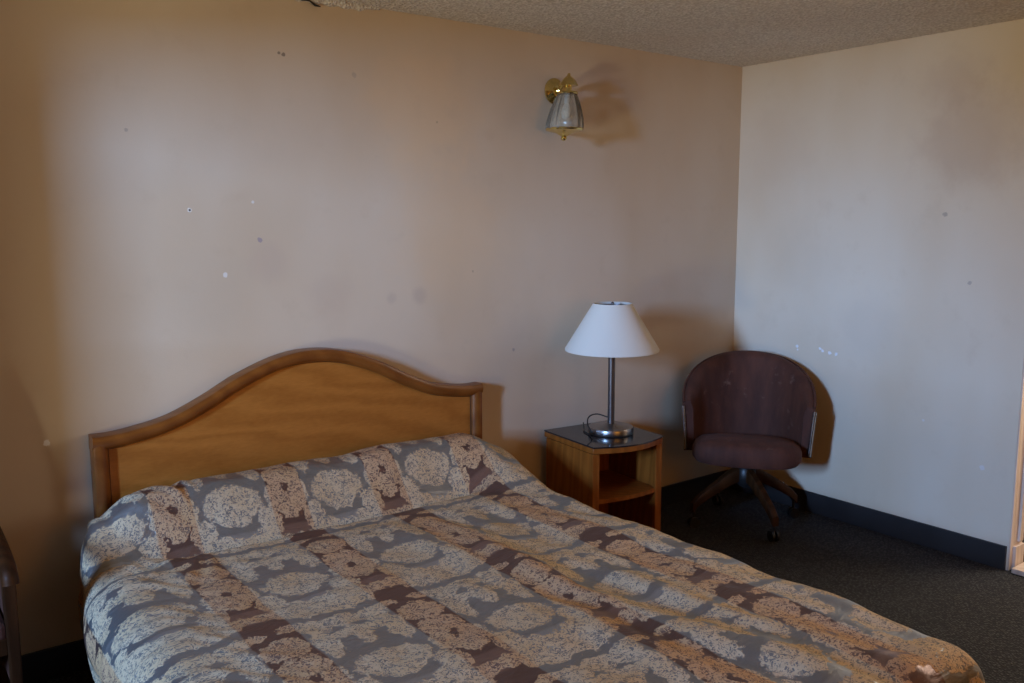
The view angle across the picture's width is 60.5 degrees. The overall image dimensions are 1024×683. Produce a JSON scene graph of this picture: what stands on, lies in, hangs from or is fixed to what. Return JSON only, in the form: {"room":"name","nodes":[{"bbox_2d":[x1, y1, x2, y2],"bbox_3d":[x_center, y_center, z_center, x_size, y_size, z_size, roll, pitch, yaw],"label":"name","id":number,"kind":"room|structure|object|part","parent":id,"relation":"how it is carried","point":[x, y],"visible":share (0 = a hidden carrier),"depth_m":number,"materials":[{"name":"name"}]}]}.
{"room":"hotel room","nodes":[
{"label":"hotel room","id":0,"kind":"room"},
{"bbox_2d":[0,0,741,654],"bbox_3d":[-0.632,-0.142,3.731,4.990,2.440,0.120,-6,10,-37],"label":"wall","id":1,"kind":"structure","parent":0,"point":[194,194],"depth_m":3.49,"materials":[{"name":"beige paint"}]},
{"bbox_2d":[8,469,728,682],"bbox_3d":[-0.265,0.984,4.081,3.912,0.113,0.012,-6,10,-37],"label":"baseboard","id":2,"kind":"structure","parent":1,"relation":"attached to","point":[50,663],"depth_m":3.10,"materials":[{"name":"black plastic"}]},
{"bbox_2d":[544,73,583,140],"bbox_3d":[0.236,-1.080,4.053,0.193,0.307,0.217,-6,10,-37],"label":"wall lamp","id":3,"kind":"object","parent":1,"relation":"attached to","point":[555,90],"visible":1,"depth_m":4.02,"materials":[{"name":"gold metal"}]},
{"bbox_2d":[546,93,583,127],"bbox_3d":[0.243,-1.056,4.037,0.180,0.158,0.179,-6,10,-37],"label":"lampshade","id":4,"kind":"object","parent":3,"relation":"on","point":[556,97],"depth_m":4.02,"materials":[{"name":"beige"}]},
{"bbox_3d":[0.248,-1.077,4.038,0.044,0.112,0.044,-6,10,-37],"label":"bulb","id":5,"kind":"part","parent":3,"relation":"part of","materials":[{"name":"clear glass"}]},
{"bbox_2d":[40,488,1023,682],"bbox_3d":[1.358,1.324,2.369,6.250,0.100,5.050,-6,10,-37],"label":"floor","id":6,"kind":"structure","parent":0,"point":[977,608],"depth_m":3.99,"materials":[{"name":"grey carpet"}]},
{"bbox_2d":[0,526,22,682],"bbox_3d":[-1.728,0.710,2.535,0.473,1.085,0.550,-6,10,-37],"label":"wooden armchair","id":7,"kind":"object","parent":6,"relation":"on","point":[10,647],"visible":1,"depth_m":2.50,"materials":[{"name":"brown wood"}]},
{"bbox_3d":[-1.719,0.822,2.539,0.400,0.050,0.400,-6,10,-37],"label":"seat","id":8,"kind":"part","parent":7,"relation":"part of","materials":[{"name":"pink fabric"}]},
{"bbox_3d":[-1.688,0.669,2.836,0.040,1.085,0.114,-6,10,-37],"label":"leg","id":9,"kind":"part","parent":7,"relation":"part of","materials":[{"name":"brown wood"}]},
{"bbox_3d":[-1.547,0.834,2.671,0.022,0.300,0.360,-6,10,-37],"label":"panel","id":10,"kind":"part","parent":7,"relation":"part of","materials":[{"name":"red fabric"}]},
{"bbox_3d":[-1.531,0.616,2.619,0.043,0.097,0.466,-6,10,-37],"label":"arm","id":11,"kind":"part","parent":7,"relation":"part of","materials":[{"name":"brown wood"}]},
{"bbox_3d":[-1.432,0.949,2.534,0.036,0.610,0.040,-6,10,-37],"label":"leg","id":12,"kind":"part","parent":7,"relation":"part of","materials":[{"name":"brown wood"}]},
{"bbox_2d":[88,347,482,518],"bbox_3d":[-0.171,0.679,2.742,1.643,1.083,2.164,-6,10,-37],"label":"headboard","id":13,"kind":"object","parent":6,"relation":"on","point":[301,404],"visible":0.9,"depth_m":3.45,"materials":[{"name":"brown wood"}]},
{"bbox_3d":[-0.805,0.170,3.516,1.643,0.283,0.066,-6,10,-37],"label":"rail","id":14,"kind":"part","parent":13,"relation":"part of","materials":[{"name":"brown wood"}]},
{"bbox_2d":[78,433,984,682],"bbox_3d":[-0.136,0.896,2.624,1.851,0.680,2.279,-6,10,-37],"label":"bedspread","id":15,"kind":"object","parent":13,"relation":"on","point":[441,559],"visible":1,"depth_m":2.59,"materials":[{"name":"fabric"}]},
{"bbox_2d":[544,422,663,530],"bbox_3d":[0.452,0.727,4.233,0.414,0.576,0.455,-5,9,-31],"label":"nightstand","id":16,"kind":"object","parent":6,"relation":"on","point":[621,478],"visible":0.73,"depth_m":4.18,"materials":[{"name":"orange wood"}]},
{"bbox_3d":[0.273,0.756,4.158,0.022,0.541,0.370,-5,9,-31],"label":"panel","id":17,"kind":"part","parent":16,"relation":"part of","materials":[{"name":"orange wood"}]},
{"bbox_3d":[0.451,0.445,4.194,0.414,0.007,0.454,-5,9,-31],"label":"glass","id":18,"kind":"part","parent":16,"relation":"part of","materials":[{"name":"black glass"}]},
{"bbox_3d":[0.340,0.720,4.415,0.360,0.539,0.012,-5,9,-31],"label":"panel","id":19,"kind":"part","parent":16,"relation":"part of","materials":[{"name":"orange wood"}]},
{"bbox_2d":[565,301,659,437],"bbox_3d":[0.474,0.124,4.175,0.446,0.631,0.446,-6,10,-37],"label":"table lamp","id":20,"kind":"object","parent":16,"relation":"on","point":[612,330],"visible":1,"depth_m":4.04,"materials":[{"name":"white fabric"}]},
{"bbox_3d":[0.365,0.384,4.266,0.118,0.091,0.244,-4,9,-28],"label":"cord","id":21,"kind":"part","parent":20,"relation":"part of","materials":[{"name":"black plastic"}]},
{"bbox_3d":[0.474,0.201,4.186,0.033,0.384,0.033,-6,10,-37],"label":"stem","id":22,"kind":"part","parent":20,"relation":"part of","materials":[{"name":"silver metal"}]},
{"bbox_3d":[0.473,-0.069,4.149,0.446,0.225,0.446,-6,10,-37],"label":"lamp shade","id":23,"kind":"part","parent":20,"relation":"part of","materials":[{"name":"beige fabric"}]},
{"bbox_2d":[599,469,654,503],"bbox_3d":[0.446,0.700,4.239,0.358,0.020,0.388,-5,9,-31],"label":"shelf","id":24,"kind":"object","parent":16,"relation":"attached to","point":[615,485],"depth_m":4.20,"materials":[{"name":"orange wood"}]},
{"bbox_3d":[0.602,0.727,4.358,0.022,0.541,0.370,-5,9,-31],"label":"panel","id":25,"kind":"part","parent":16,"relation":"part of","materials":[{"name":"orange wood"}]},
{"bbox_2d":[681,350,816,541],"bbox_3d":[1.238,0.520,4.633,0.674,0.873,0.650,2,8,15],"label":"swivel chair","id":26,"kind":"object","parent":6,"relation":"on","point":[748,412],"visible":1,"depth_m":4.66,"materials":[{"name":"red fabric"}]},
{"bbox_3d":[1.064,0.773,4.588,0.270,0.222,0.044,-2,8,-14],"label":"leg","id":27,"kind":"part","parent":26,"relation":"part of","materials":[{"name":"brown wood"}]},
{"bbox_3d":[1.220,0.542,4.568,0.544,0.127,0.455,2,8,15],"label":"seat","id":28,"kind":"part","parent":26,"relation":"part of","materials":[{"name":"red fabric"}]},
{"bbox_3d":[1.267,0.320,4.715,0.667,0.499,0.416,2,8,15],"label":"backrest","id":29,"kind":"part","parent":26,"relation":"part of","materials":[{"name":"red fabric"}]},
{"bbox_3d":[1.272,0.790,4.468,0.044,0.222,0.270,-2,8,-14],"label":"leg","id":30,"kind":"part","parent":26,"relation":"part of","materials":[{"name":"brown wood"}]},
{"bbox_3d":[1.393,0.761,4.673,0.270,0.222,0.044,-2,8,-14],"label":"leg","id":31,"kind":"part","parent":26,"relation":"part of","materials":[{"name":"brown wood"}]},
{"bbox_2d":[336,0,1023,66],"bbox_3d":[1.353,-1.192,2.022,6.250,0.100,5.050,-6,10,-37],"label":"ceiling","id":32,"kind":"structure","parent":0,"point":[742,33],"depth_m":3.76,"materials":[{"name":"paint"}]},
{"bbox_2d":[301,0,320,6],"bbox_3d":[-0.782,-1.306,3.367,0.103,0.032,0.015,-6,10,-35],"label":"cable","id":33,"kind":"object","parent":32,"relation":"hanging from","point":[314,4],"visible":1,"depth_m":3.38,"materials":[{"name":"black rubber"}]},
{"bbox_2d":[295,0,379,10],"bbox_3d":[-0.706,-1.318,3.421,0.440,0.024,0.025,-6,10,-37],"label":"flake","id":34,"kind":"object","parent":32,"relation":"attached to","point":[330,3],"visible":1,"depth_m":3.45,"materials":[{"name":"paint"}]},
{"bbox_2d":[729,19,1023,569],"bbox_3d":[2.779,-0.084,3.262,0.120,2.440,4.750,-6,10,-37],"label":"wall","id":35,"kind":"structure","parent":0,"point":[880,249],"depth_m":4.31,"materials":[{"name":"paint"}]},
{"bbox_2d":[729,483,1006,569],"bbox_3d":[1.777,0.905,4.626,0.014,0.113,1.572,-6,10,-37],"label":"baseboard","id":36,"kind":"structure","parent":35,"relation":"attached to","point":[978,550],"depth_m":4.42,"materials":[{"name":"black plastic"}]},
{"bbox_2d":[1007,363,1023,570],"bbox_3d":[2.314,0.021,3.900,0.119,2.060,0.020,-6,10,-37],"label":"trim","id":37,"kind":"structure","parent":35,"relation":"attached to","point":[1016,546],"depth_m":3.99,"materials":[{"name":"brown wood"}]},
{"bbox_2d":[1011,562,1023,576],"bbox_3d":[2.615,1.084,3.637,0.150,0.024,0.978,-6,10,-37],"label":"trim","id":38,"kind":"structure","parent":35,"relation":"attached to","point":[1019,569],"depth_m":3.97,"materials":[{"name":"brown wood"}]}
]}

